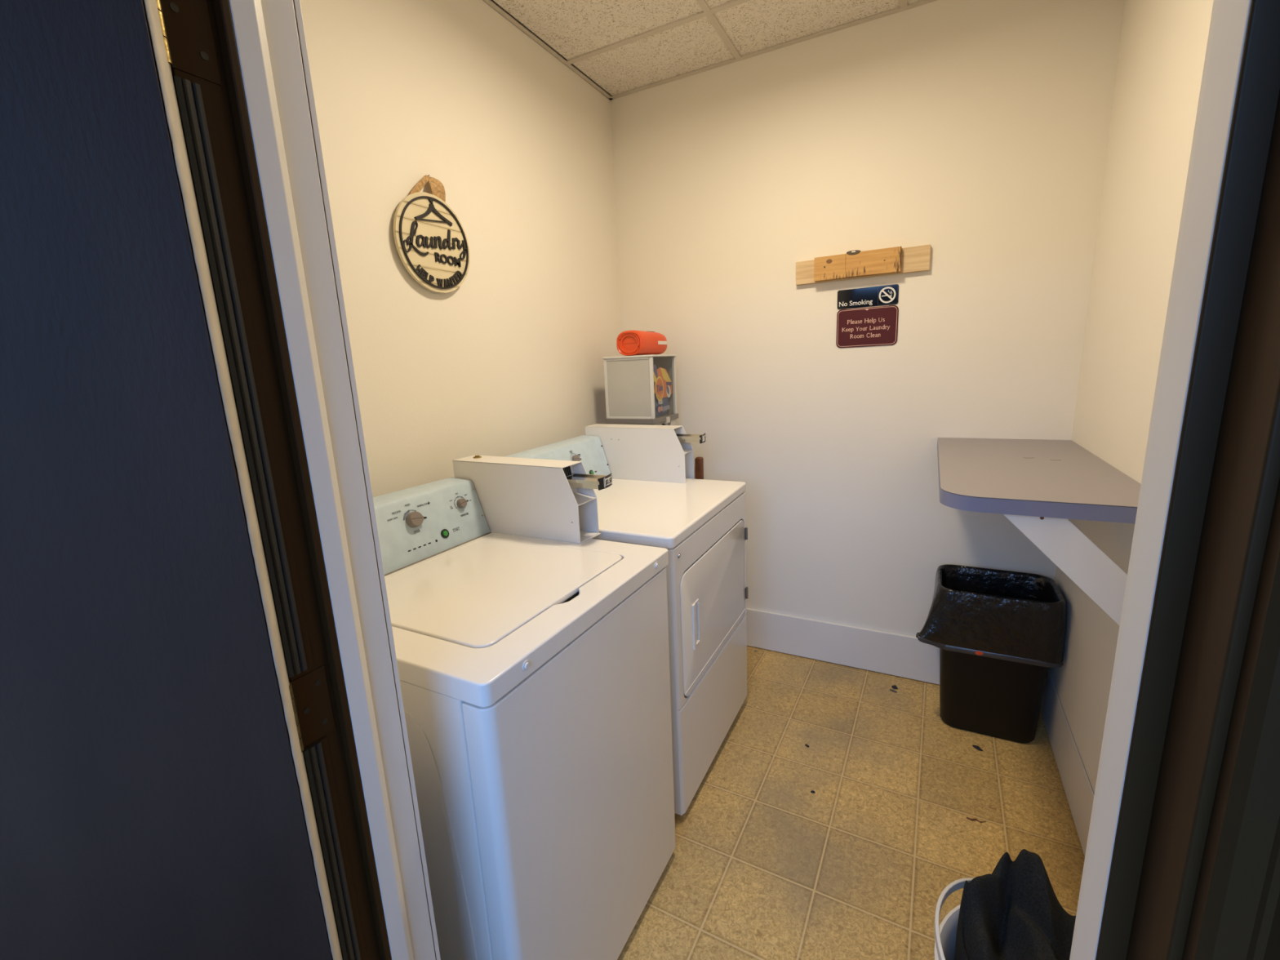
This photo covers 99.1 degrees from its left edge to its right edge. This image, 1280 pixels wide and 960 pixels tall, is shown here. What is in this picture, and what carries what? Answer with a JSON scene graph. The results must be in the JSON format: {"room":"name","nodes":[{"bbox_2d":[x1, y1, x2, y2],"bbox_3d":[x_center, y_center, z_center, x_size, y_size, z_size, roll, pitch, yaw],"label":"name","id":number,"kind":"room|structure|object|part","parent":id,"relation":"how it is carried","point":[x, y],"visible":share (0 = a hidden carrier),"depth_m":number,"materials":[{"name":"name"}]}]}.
{"room":"laundry","nodes":[
{"label":"laundry","id":0,"kind":"room"},
{"bbox_2d":[300,0,625,497],"bbox_3d":[-0.583,-0.322,1.984,0.120,2.676,2.163,4,13,27],"label":"wall","id":1,"kind":"structure","parent":0,"point":[508,361],"depth_m":1.81,"materials":[{"name":"paint"}]},
{"bbox_2d":[393,174,470,293],"bbox_3d":[-0.635,-0.751,1.669,0.028,0.340,0.285,4,13,27],"label":"round sign","id":2,"kind":"object","parent":1,"relation":"attached to","point":[432,244],"visible":1,"depth_m":1.66,"materials":[{"name":"beige wood"}]},
{"bbox_2d":[482,0,937,100],"bbox_3d":[0.207,-1.548,1.203,2.095,0.103,2.285,4,13,27],"label":"ceiling","id":3,"kind":"structure","parent":0,"point":[626,47],"depth_m":2.02,"materials":[{"name":"tile"}]},
{"bbox_2d":[617,645,1084,959],"bbox_3d":[0.297,1.092,1.712,1.895,0.050,2.185,4,13,27],"label":"floor","id":4,"kind":"structure","parent":0,"point":[762,865],"depth_m":1.67,"materials":[{"name":"beige tile"}]},
{"bbox_2d":[373,454,675,959],"bbox_3d":[-0.373,0.572,1.383,0.731,1.157,0.725,4,13,27],"label":"washing machine","id":5,"kind":"object","parent":4,"relation":"on","point":[532,649],"visible":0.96,"depth_m":1.12,"materials":[{"name":"white metal"}]},
{"bbox_3d":[-0.581,0.102,1.414,0.029,0.043,0.048,4,13,27],"label":"knob","id":6,"kind":"part","parent":5,"relation":"part of","materials":[{"name":"brown plastic"}]},
{"bbox_3d":[-0.506,0.066,1.558,0.020,0.028,0.032,4,13,27],"label":"knob","id":7,"kind":"part","parent":5,"relation":"part of","materials":[{"name":"brown plastic"}]},
{"bbox_3d":[-0.350,0.235,1.264,0.446,0.017,0.503,4,13,27],"label":"lid","id":8,"kind":"part","parent":5,"relation":"part of","materials":[{"name":"white metal"}]},
{"bbox_3d":[-0.339,0.150,1.626,0.458,0.002,0.104,4,13,27],"label":"box plate","id":9,"kind":"part","parent":5,"relation":"part of","materials":[{"name":"white metal"}]},
{"bbox_3d":[-0.086,0.711,1.235,0.056,0.862,0.673,4,13,27],"label":"panel","id":10,"kind":"part","parent":5,"relation":"part of","materials":[{"name":"white metal"}]},
{"bbox_3d":[-0.181,0.060,1.521,0.083,0.204,0.092,4,13,27],"label":"panel","id":11,"kind":"part","parent":5,"relation":"part of","materials":[{"name":"white metal"}]},
{"bbox_3d":[-0.093,0.005,1.472,0.011,0.031,0.073,4,13,27],"label":"push plate","id":12,"kind":"part","parent":5,"relation":"part of","materials":[{"name":"black plastic"}]},
{"bbox_3d":[-0.085,0.003,1.478,0.003,0.020,0.045,2,13,21],"label":"price plate","id":13,"kind":"part","parent":5,"relation":"part of","materials":[{"name":"white"}]},
{"bbox_2d":[503,423,748,815],"bbox_3d":[-0.034,0.419,2.027,0.699,1.163,0.692,4,14,27],"label":"dryer","id":14,"kind":"object","parent":4,"relation":"on","point":[654,498],"visible":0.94,"depth_m":1.87,"materials":[{"name":"white metal"}]},
{"bbox_3d":[-0.240,-0.079,2.061,0.022,0.034,0.038,4,14,27],"label":"knob","id":15,"kind":"part","parent":14,"relation":"part of","materials":[{"name":"brown plastic"}]},
{"bbox_2d":[602,354,678,425],"bbox_3d":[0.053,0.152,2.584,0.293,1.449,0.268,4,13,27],"label":"box","id":16,"kind":"object","parent":14,"relation":"on","point":[629,394],"visible":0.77,"depth_m":2.38,"materials":[{"name":"white paint"}]},
{"bbox_3d":[-0.147,-0.404,2.422,0.014,0.260,0.014,4,13,27],"label":"corner post","id":17,"kind":"part","parent":16,"relation":"part of","materials":[{"name":"white paint"}]},
{"bbox_3d":[-0.053,-0.520,2.344,0.210,0.008,0.014,4,13,27],"label":"cross rail","id":18,"kind":"part","parent":16,"relation":"part of","materials":[{"name":"white metal"}]},
{"bbox_3d":[-0.049,-0.397,2.368,0.210,0.260,0.003,4,13,27],"label":"panel","id":19,"kind":"part","parent":16,"relation":"part of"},
{"bbox_3d":[-0.042,-0.274,2.396,0.210,0.008,0.014,4,13,27],"label":"cross rail","id":20,"kind":"part","parent":16,"relation":"part of","materials":[{"name":"white paint"}]},
{"bbox_3d":[0.001,-0.552,2.443,0.248,0.009,0.257,4,13,27],"label":"cabinet lid","id":21,"kind":"part","parent":16,"relation":"part of","materials":[{"name":"white paint"}]},
{"bbox_2d":[616,330,666,355],"bbox_3d":[0.018,-0.606,2.418,0.132,0.106,0.264,5,14,33],"label":"canister","id":22,"kind":"object","parent":16,"relation":"on","point":[628,343],"visible":0.99,"depth_m":2.33,"materials":[{"name":"orange plastic"}]},
{"bbox_3d":[0.051,-0.390,2.318,0.014,0.260,0.014,4,13,27],"label":"corner post","id":23,"kind":"part","parent":16,"relation":"part of","materials":[{"name":"white paint"}]},
{"bbox_2d":[653,363,671,416],"bbox_3d":[0.083,-0.404,2.441,0.051,0.230,0.200,4,13,27],"label":"pouch","id":24,"kind":"object","parent":16,"relation":"on","point":[662,381],"visible":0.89,"depth_m":2.42,"materials":[{"name":"multicoloured"}]},
{"bbox_3d":[0.004,-0.422,2.478,0.221,0.260,0.230,4,13,27],"label":"panel","id":25,"kind":"part","parent":16,"relation":"part of","materials":[{"name":"multicoloured"}]},
{"bbox_3d":[0.160,-0.437,2.519,0.014,0.260,0.014,4,13,27],"label":"corner post","id":26,"kind":"part","parent":16,"relation":"part of","materials":[{"name":"white metal"}]},
{"bbox_2d":[605,413,678,424],"bbox_3d":[0.013,-0.282,2.499,0.250,0.022,0.259,4,13,27],"label":"tray","id":27,"kind":"object","parent":14,"relation":"on","point":[669,418],"depth_m":2.40,"materials":[{"name":"silver metal"}]},
{"bbox_3d":[0.155,-0.100,2.140,0.082,0.209,0.083,4,14,27],"label":"panel","id":28,"kind":"part","parent":14,"relation":"part of","materials":[{"name":"white metal"}]},
{"bbox_3d":[0.174,0.446,1.689,0.010,0.149,0.053,4,14,27],"label":"door handle","id":29,"kind":"part","parent":14,"relation":"part of","materials":[{"name":"white plastic"}]},
{"bbox_2d":[694,457,703,479],"bbox_3d":[0.290,-0.054,2.669,0.035,0.118,0.038,4,13,27],"label":"wooden block","id":30,"kind":"object","parent":14,"relation":"on","point":[699,461],"visible":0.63,"depth_m":2.65,"materials":[{"name":"brown wood"}]},
{"bbox_3d":[0.242,-0.160,2.090,0.011,0.031,0.064,4,14,27],"label":"push plate","id":31,"kind":"part","parent":14,"relation":"part of","materials":[{"name":"black plastic"}]},
{"bbox_3d":[0.258,0.363,1.855,0.012,0.502,0.683,4,14,27],"label":"panel","id":32,"kind":"part","parent":14,"relation":"part of","materials":[{"name":"white metal"}]},
{"bbox_3d":[0.280,0.793,1.953,0.012,0.366,0.682,4,14,27],"label":"panel","id":33,"kind":"part","parent":14,"relation":"part of","materials":[{"name":"white metal"}]},
{"bbox_3d":[0.264,0.406,1.865,0.006,0.403,0.614,4,14,27],"label":"dryer door","id":34,"kind":"part","parent":14,"relation":"part of","materials":[{"name":"white metal"}]},
{"bbox_2d":[933,877,973,959],"bbox_3d":[0.728,1.013,0.967,0.384,0.374,0.380,4,13,27],"label":"laundry basket","id":35,"kind":"object","parent":4,"relation":"on","point":[945,933],"visible":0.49,"depth_m":1.07,"materials":[{"name":"white plastic"}]},
{"bbox_2d":[954,848,1075,959],"bbox_3d":[0.734,0.854,0.949,0.316,0.291,0.316,3,13,25],"label":"clothes","id":36,"kind":"object","parent":35,"relation":"in","point":[1014,912],"visible":0.8,"depth_m":1.00,"materials":[{"name":"fabric"}]},
{"bbox_2d":[966,817,986,822],"bbox_3d":[1.029,1.041,1.669,0.053,0.005,0.011,2,13,19],"label":"twig","id":37,"kind":"object","parent":4,"relation":"on","point":[968,818],"visible":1,"depth_m":1.67,"materials":[{"name":"brown wood"}]},
{"bbox_2d":[972,745,982,751],"bbox_3d":[1.223,0.969,1.974,0.020,0.004,0.036,-5,12,-12],"label":"dry leaf","id":38,"kind":"object","parent":4,"relation":"on","point":[976,747],"visible":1,"depth_m":1.97,"materials":[{"name":"black"}]},
{"bbox_2d":[939,573,1048,743],"bbox_3d":[1.328,0.659,2.074,0.372,0.559,0.280,4,13,27],"label":"waste bin","id":39,"kind":"object","parent":4,"relation":"on","point":[1002,699],"visible":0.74,"depth_m":1.99,"materials":[{"name":"black plastic"}]},
{"bbox_2d":[915,564,1066,667],"bbox_3d":[1.300,0.605,2.068,0.451,0.471,0.322,4,13,27],"label":"liner","id":40,"kind":"object","parent":39,"relation":"in","point":[1020,617],"visible":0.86,"depth_m":1.94,"materials":[{"name":"black plastic"}]},
{"bbox_2d":[609,0,1124,636],"bbox_3d":[0.765,-0.469,2.409,1.855,2.676,0.120,4,13,27],"label":"wall","id":41,"kind":"structure","parent":0,"point":[975,131],"depth_m":2.20,"materials":[{"name":"paint"}]},
{"bbox_2d":[746,608,939,684],"bbox_3d":[0.785,0.752,2.605,1.855,0.200,0.015,4,13,27],"label":"baseboard","id":42,"kind":"structure","parent":41,"relation":"attached to","point":[898,655],"depth_m":2.51,"materials":[{"name":"paint"}]},
{"bbox_2d":[795,244,930,285],"bbox_3d":[0.870,-0.855,2.164,0.498,0.104,0.048,4,13,27],"label":"wooden plank","id":43,"kind":"object","parent":41,"relation":"attached to","point":[856,264],"visible":1,"depth_m":2.14,"materials":[{"name":"brown wood"}]},
{"bbox_2d":[835,305,898,347],"bbox_3d":[0.921,-0.622,2.218,0.233,0.155,0.003,4,13,27],"label":"notice","id":44,"kind":"object","parent":41,"relation":"attached to","point":[877,326],"visible":1,"depth_m":2.21,"materials":[{"name":"red plastic"}]},
{"bbox_2d":[837,284,898,309],"bbox_3d":[0.914,-0.736,2.195,0.229,0.078,0.004,4,13,27],"label":"no smoking sign","id":45,"kind":"object","parent":41,"relation":"attached to","point":[886,295],"visible":1,"depth_m":2.19,"materials":[{"name":"black plastic"}]},
{"bbox_2d":[1048,0,1213,794],"bbox_3d":[1.165,-0.205,1.072,0.120,2.676,2.163,4,13,27],"label":"wall","id":46,"kind":"structure","parent":0,"point":[1162,45],"depth_m":1.49,"materials":[{"name":"paint"}]},
{"bbox_2d":[937,437,1141,626],"bbox_3d":[1.151,0.111,1.677,0.427,0.340,1.018,4,13,27],"label":"wall shelf","id":47,"kind":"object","parent":46,"relation":"attached to","point":[1038,485],"depth_m":1.28,"materials":[{"name":"grey laminate"}]},
{"bbox_2d":[1040,669,1094,856],"bbox_3d":[1.132,1.012,1.298,0.004,0.200,2.023,4,13,27],"label":"baseboard","id":48,"kind":"structure","parent":46,"relation":"attached to","point":[1079,793],"depth_m":1.74,"materials":[{"name":"paint"}]},
{"bbox_3d":[-0.235,-0.035,0.548,2.095,2.676,0.119,4,13,27],"label":"wall","id":49,"kind":"structure","parent":0,"visible":0},
{"bbox_2d":[0,0,342,959],"bbox_3d":[-0.698,0.338,0.434,0.720,2.008,0.113,-8,13,-23],"label":"door","id":50,"kind":"structure","parent":49,"relation":"in","point":[156,802],"depth_m":0.50,"materials":[{"name":"paint"}]},
{"bbox_2d":[155,0,1279,959],"bbox_3d":[-0.039,0.246,0.500,0.930,2.130,0.150,4,13,27],"label":"door frame","id":51,"kind":"structure","parent":49,"relation":"in","point":[241,68],"depth_m":0.50,"materials":[{"name":"brown paint"}]},
{"bbox_3d":[-0.374,0.253,0.764,0.094,2.035,0.009,4,13,27],"label":"room casing","id":52,"kind":"part","parent":51,"relation":"part of","materials":[{"name":"white paint"}]},
{"bbox_2d":[1182,477,1279,959],"bbox_3d":[0.297,0.287,0.248,0.083,2.125,0.025,4,13,27],"label":"door","id":53,"kind":"structure","parent":49,"relation":"attached to","point":[1235,915],"depth_m":0.23,"materials":[{"name":"brown paint"}]}
]}

